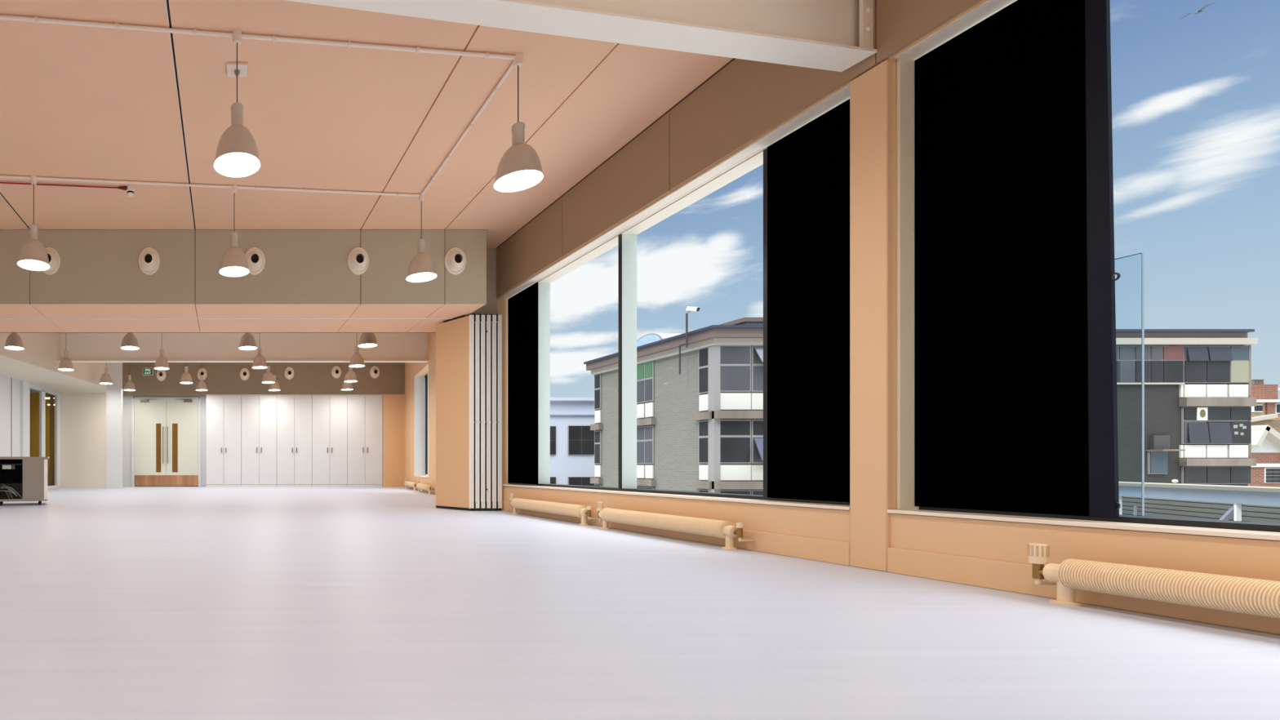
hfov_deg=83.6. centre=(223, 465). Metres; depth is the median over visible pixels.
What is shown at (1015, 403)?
blind
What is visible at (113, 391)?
wall pillar
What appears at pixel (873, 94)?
wall pillar
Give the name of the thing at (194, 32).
conduit
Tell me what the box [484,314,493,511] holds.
partition panel
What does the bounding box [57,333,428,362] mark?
ceiling beam
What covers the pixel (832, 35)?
ceiling beam
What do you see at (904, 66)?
window frame
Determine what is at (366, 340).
pendant lamp
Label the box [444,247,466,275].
vent
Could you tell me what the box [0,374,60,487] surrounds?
wall
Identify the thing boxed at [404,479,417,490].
radiator
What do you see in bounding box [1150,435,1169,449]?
window
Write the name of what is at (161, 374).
vent
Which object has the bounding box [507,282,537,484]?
blind
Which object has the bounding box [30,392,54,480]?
wall
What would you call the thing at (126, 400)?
wall
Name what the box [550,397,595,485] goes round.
building
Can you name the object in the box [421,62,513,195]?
conduit
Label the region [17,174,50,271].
pendant lamp
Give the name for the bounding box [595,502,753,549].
radiator
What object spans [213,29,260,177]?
pendant lamp
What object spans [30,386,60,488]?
door frame
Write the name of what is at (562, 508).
radiator
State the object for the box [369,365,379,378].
vent
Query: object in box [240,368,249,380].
vent
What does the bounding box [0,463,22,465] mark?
shelf
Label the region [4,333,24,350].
pendant lamp
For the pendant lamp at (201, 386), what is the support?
hanging from the ceiling
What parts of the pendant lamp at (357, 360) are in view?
lamp shade, lamp bulb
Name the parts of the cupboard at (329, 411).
door, rail, door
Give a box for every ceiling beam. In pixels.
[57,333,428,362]
[284,0,877,71]
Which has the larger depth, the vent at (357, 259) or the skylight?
the skylight
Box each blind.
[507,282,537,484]
[766,98,849,503]
[914,0,1120,517]
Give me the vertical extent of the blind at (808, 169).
2.101 m
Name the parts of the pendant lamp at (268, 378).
lamp shade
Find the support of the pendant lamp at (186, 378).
hanging from the ceiling
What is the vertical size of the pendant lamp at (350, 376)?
0.768 m
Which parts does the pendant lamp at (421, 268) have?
lamp bulb, lamp shade, cord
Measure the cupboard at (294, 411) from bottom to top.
2.211 m
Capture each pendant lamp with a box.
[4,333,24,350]
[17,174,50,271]
[57,350,73,370]
[99,366,112,384]
[120,333,139,350]
[123,362,135,391]
[154,349,169,369]
[179,362,192,383]
[195,374,207,391]
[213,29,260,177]
[218,184,249,276]
[238,333,257,350]
[251,347,266,368]
[262,362,275,383]
[268,374,279,391]
[341,382,353,390]
[343,364,357,382]
[348,346,364,367]
[357,333,377,347]
[405,192,437,282]
[493,52,543,192]
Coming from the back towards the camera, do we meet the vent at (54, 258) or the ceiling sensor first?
the vent at (54, 258)
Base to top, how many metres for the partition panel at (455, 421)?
2.212 m
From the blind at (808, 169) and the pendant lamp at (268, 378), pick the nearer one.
the blind at (808, 169)
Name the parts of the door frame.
head frame, frame, frame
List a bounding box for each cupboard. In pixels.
[206,394,241,487]
[241,394,276,487]
[276,394,311,487]
[311,394,346,487]
[346,394,382,487]
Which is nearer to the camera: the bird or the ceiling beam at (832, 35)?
the ceiling beam at (832, 35)
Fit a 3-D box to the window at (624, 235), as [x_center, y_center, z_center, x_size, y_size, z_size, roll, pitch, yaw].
[3.271,-0.849,4.646,0.278,2.142,3.648,0,0,0]
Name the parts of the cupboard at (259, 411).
door, rail, door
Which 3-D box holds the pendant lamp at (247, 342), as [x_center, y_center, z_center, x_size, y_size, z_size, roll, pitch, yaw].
[0.354,-2.119,8.298,0.274,0.768,0.274,0,0,6]
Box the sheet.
[1114,253,1144,515]
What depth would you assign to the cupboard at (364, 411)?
13.46 m
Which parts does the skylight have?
arch frame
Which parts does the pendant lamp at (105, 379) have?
lamp shade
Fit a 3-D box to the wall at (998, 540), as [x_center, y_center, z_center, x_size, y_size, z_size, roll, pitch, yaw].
[3.281,-1.016,1.450,0.267,3.035,10.900,0,0,0]
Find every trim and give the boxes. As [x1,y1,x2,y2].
[49,394,53,485]
[496,57,735,248]
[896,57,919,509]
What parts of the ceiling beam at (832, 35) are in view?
plate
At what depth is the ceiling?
4.01 m
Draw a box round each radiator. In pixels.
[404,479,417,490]
[416,480,435,494]
[509,493,598,525]
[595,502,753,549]
[1026,542,1279,618]
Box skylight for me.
[636,333,680,346]
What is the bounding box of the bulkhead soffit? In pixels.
[0,303,484,333]
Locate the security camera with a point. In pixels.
(689, 308)
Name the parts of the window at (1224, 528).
sill, frame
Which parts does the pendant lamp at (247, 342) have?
lamp bulb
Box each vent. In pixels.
[42,247,60,275]
[138,247,159,275]
[156,369,165,381]
[197,368,207,380]
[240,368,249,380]
[244,247,265,275]
[284,367,293,379]
[331,365,341,378]
[347,247,368,275]
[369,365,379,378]
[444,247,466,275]
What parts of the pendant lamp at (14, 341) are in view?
lamp bulb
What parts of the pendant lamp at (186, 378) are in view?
lamp shade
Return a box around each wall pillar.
[106,362,122,488]
[849,59,896,572]
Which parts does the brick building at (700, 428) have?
pane, pane, pane, pane, spandrel panel, spandrel panel, pane, pane, pane, pane, spandrel panel, spandrel panel, pane, pane, pane, pane, spandrel panel, spandrel panel, pane, pane, pane, pane, spandrel panel, spandrel panel, corner post, pane, pane, pane, pane, pane, spandrel panel, spandrel panel, spandrel panel, spandrel panel, pane, pane, pane, pane, pane, open sash, open sash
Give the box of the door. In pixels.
[131,397,200,486]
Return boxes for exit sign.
[142,367,153,375]
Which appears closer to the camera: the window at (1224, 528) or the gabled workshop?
the window at (1224, 528)
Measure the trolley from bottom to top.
0.624 m
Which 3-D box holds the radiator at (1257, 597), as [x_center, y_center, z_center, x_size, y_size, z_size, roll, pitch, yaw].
[3.069,0.397,1.296,0.126,0.211,1.688,0,0,0]
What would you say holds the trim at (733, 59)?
attached to the wall at (998, 540)
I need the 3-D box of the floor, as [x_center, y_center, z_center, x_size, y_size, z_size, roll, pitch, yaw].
[-1.500,0.602,8.000,13.000,0.200,24.000,0,0,0]
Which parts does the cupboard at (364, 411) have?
door, rail, door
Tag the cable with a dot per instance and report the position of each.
(123, 188)
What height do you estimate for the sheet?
1.026 m
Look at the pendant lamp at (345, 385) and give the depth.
12.72 m
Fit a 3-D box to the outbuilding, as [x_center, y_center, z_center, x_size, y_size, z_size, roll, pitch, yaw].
[99.221,1.808,55.375,6.137,13.387,5.250,0,0,0]
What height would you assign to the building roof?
8.124 m
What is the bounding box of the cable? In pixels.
[0,182,127,190]
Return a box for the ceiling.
[0,0,733,248]
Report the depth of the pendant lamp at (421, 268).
5.13 m
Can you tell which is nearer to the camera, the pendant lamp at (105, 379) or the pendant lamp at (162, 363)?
the pendant lamp at (162, 363)
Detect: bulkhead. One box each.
[0,229,497,315]
[0,333,107,392]
[122,362,404,395]
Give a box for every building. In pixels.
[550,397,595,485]
[583,317,763,495]
[1115,328,1257,485]
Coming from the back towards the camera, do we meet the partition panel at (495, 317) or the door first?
the door
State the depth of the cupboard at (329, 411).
13.46 m
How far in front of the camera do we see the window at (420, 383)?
12.04 m
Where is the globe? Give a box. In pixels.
[1171,479,1178,484]
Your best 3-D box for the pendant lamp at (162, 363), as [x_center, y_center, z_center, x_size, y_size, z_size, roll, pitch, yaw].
[-1.105,-2.119,10.045,0.274,0.768,0.274,0,0,-24]
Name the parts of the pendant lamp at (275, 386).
lamp shade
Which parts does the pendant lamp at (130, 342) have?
lamp bulb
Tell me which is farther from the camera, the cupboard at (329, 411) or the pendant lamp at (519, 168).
the cupboard at (329, 411)
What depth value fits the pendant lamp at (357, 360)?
9.71 m
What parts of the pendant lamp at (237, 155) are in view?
lamp shade, lamp bulb, cord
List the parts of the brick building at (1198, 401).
pane, pane, pane, pane, pane, pane, sill, pane, pane, pane, pane, pane, spandrel panel, spandrel panel, pane, spandrel panel, spandrel panel, pane, pane, pane, pane, open sash, open sash, spandrel panel, spandrel panel, pane, pane, pane, pane, pane, open sash, open sash, spandrel panel, spandrel panel, pane, pane, pane, pane, pane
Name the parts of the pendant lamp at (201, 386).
lamp shade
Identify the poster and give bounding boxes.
[1196,407,1207,420]
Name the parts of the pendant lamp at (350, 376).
lamp shade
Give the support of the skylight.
on the brick building at (700, 428)
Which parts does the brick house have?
pane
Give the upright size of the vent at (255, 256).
0.290 m
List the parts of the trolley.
panel, panel, steel door, panel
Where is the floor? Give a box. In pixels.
[0,486,1279,719]
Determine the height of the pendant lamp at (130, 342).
0.768 m
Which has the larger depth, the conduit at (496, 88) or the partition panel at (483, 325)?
the partition panel at (483, 325)
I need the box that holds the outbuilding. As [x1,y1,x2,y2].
[1251,413,1279,433]
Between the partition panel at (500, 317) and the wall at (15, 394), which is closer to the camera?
the partition panel at (500, 317)
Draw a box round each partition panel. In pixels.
[435,314,475,511]
[465,314,481,511]
[479,314,487,511]
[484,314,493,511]
[490,314,498,511]
[496,315,502,510]
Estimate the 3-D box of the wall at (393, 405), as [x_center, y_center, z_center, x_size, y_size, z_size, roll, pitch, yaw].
[4.153,-0.605,13.620,0.694,2.214,0.320,0,0,0]
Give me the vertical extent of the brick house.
17.795 m
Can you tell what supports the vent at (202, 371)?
attached to the bulkhead at (222, 378)
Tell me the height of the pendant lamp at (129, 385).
0.768 m
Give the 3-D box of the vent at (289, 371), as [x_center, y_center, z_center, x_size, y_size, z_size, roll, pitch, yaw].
[1.564,-2.212,13.396,0.231,0.299,0.088,0,0,0]
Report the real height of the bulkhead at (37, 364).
0.763 m
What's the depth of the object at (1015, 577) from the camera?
2.41 m
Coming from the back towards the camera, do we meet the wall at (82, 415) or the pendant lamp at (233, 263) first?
the wall at (82, 415)
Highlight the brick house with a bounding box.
[1251,379,1279,419]
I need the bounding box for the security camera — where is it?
[679,306,700,374]
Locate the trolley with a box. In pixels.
[0,456,49,505]
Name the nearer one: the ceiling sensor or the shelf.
the ceiling sensor
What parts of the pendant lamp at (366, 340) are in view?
lamp bulb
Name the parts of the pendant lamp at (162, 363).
lamp shade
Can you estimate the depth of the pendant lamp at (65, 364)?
10.08 m
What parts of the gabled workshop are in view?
pane, pane, pane, pane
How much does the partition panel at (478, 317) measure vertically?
2.212 m
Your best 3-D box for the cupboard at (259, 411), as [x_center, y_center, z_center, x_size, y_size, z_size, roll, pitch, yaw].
[0.844,-0.604,13.595,0.840,2.211,0.330,0,0,0]
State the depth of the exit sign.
13.40 m
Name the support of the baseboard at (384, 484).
attached to the wall at (393, 405)
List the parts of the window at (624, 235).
sill, head frame, frame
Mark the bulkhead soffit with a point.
(14, 317)
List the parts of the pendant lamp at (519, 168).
lamp shade, lamp bulb, cord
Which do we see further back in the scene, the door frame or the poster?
the poster
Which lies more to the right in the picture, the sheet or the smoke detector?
the sheet
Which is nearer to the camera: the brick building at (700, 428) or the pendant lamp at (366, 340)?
the pendant lamp at (366, 340)
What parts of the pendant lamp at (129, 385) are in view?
lamp shade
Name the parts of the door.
frame, kick plate, vision panel, pull handle, head frame, pull handle, vision panel, kick plate, frame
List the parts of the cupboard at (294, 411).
door, rail, door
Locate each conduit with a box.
[0,14,515,59]
[0,174,419,196]
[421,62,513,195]
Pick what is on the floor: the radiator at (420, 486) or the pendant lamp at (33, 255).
the radiator at (420, 486)
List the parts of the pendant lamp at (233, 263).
lamp bulb, cord, lamp shade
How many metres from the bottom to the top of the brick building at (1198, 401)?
15.102 m
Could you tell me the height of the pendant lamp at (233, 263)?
0.768 m
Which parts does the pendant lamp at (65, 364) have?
lamp shade, lamp bulb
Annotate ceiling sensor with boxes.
[226,62,247,76]
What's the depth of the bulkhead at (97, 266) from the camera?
5.96 m
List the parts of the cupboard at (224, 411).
door, rail, door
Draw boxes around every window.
[413,370,428,478]
[498,84,849,510]
[886,0,1279,540]
[1150,435,1169,449]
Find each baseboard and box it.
[382,482,404,487]
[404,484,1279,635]
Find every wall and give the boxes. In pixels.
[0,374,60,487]
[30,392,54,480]
[60,392,106,487]
[122,395,206,486]
[382,394,404,484]
[404,298,509,488]
[497,0,1279,581]
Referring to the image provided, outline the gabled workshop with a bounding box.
[1247,424,1279,487]
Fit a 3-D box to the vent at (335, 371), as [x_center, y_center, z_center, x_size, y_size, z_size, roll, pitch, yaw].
[2.688,-2.236,13.396,0.231,0.299,0.088,0,0,0]
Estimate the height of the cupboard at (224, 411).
2.211 m
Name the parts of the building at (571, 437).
pane, pane, pane, cornice, pane, pane, pane, pane, pane, pane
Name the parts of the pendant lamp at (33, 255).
lamp bulb, lamp shade, cord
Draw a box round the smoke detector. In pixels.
[126,185,134,196]
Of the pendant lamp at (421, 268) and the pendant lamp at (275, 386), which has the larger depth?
the pendant lamp at (275, 386)
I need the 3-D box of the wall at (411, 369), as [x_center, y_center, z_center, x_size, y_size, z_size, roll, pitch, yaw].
[3.941,-1.016,10.311,0.290,3.035,7.839,0,0,10]
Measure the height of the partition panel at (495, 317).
2.212 m
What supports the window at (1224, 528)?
in the wall at (998, 540)
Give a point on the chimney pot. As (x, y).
(1253, 381)
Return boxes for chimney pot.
[1251,379,1255,385]
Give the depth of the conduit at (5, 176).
5.00 m
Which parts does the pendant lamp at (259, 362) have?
lamp shade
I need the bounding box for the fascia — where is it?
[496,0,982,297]
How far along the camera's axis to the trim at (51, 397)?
13.62 m
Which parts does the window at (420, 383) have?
sill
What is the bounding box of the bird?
[1180,2,1215,19]
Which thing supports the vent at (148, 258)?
attached to the bulkhead at (97, 266)
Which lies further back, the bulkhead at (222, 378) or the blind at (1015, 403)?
the bulkhead at (222, 378)
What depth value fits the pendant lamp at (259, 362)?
9.87 m

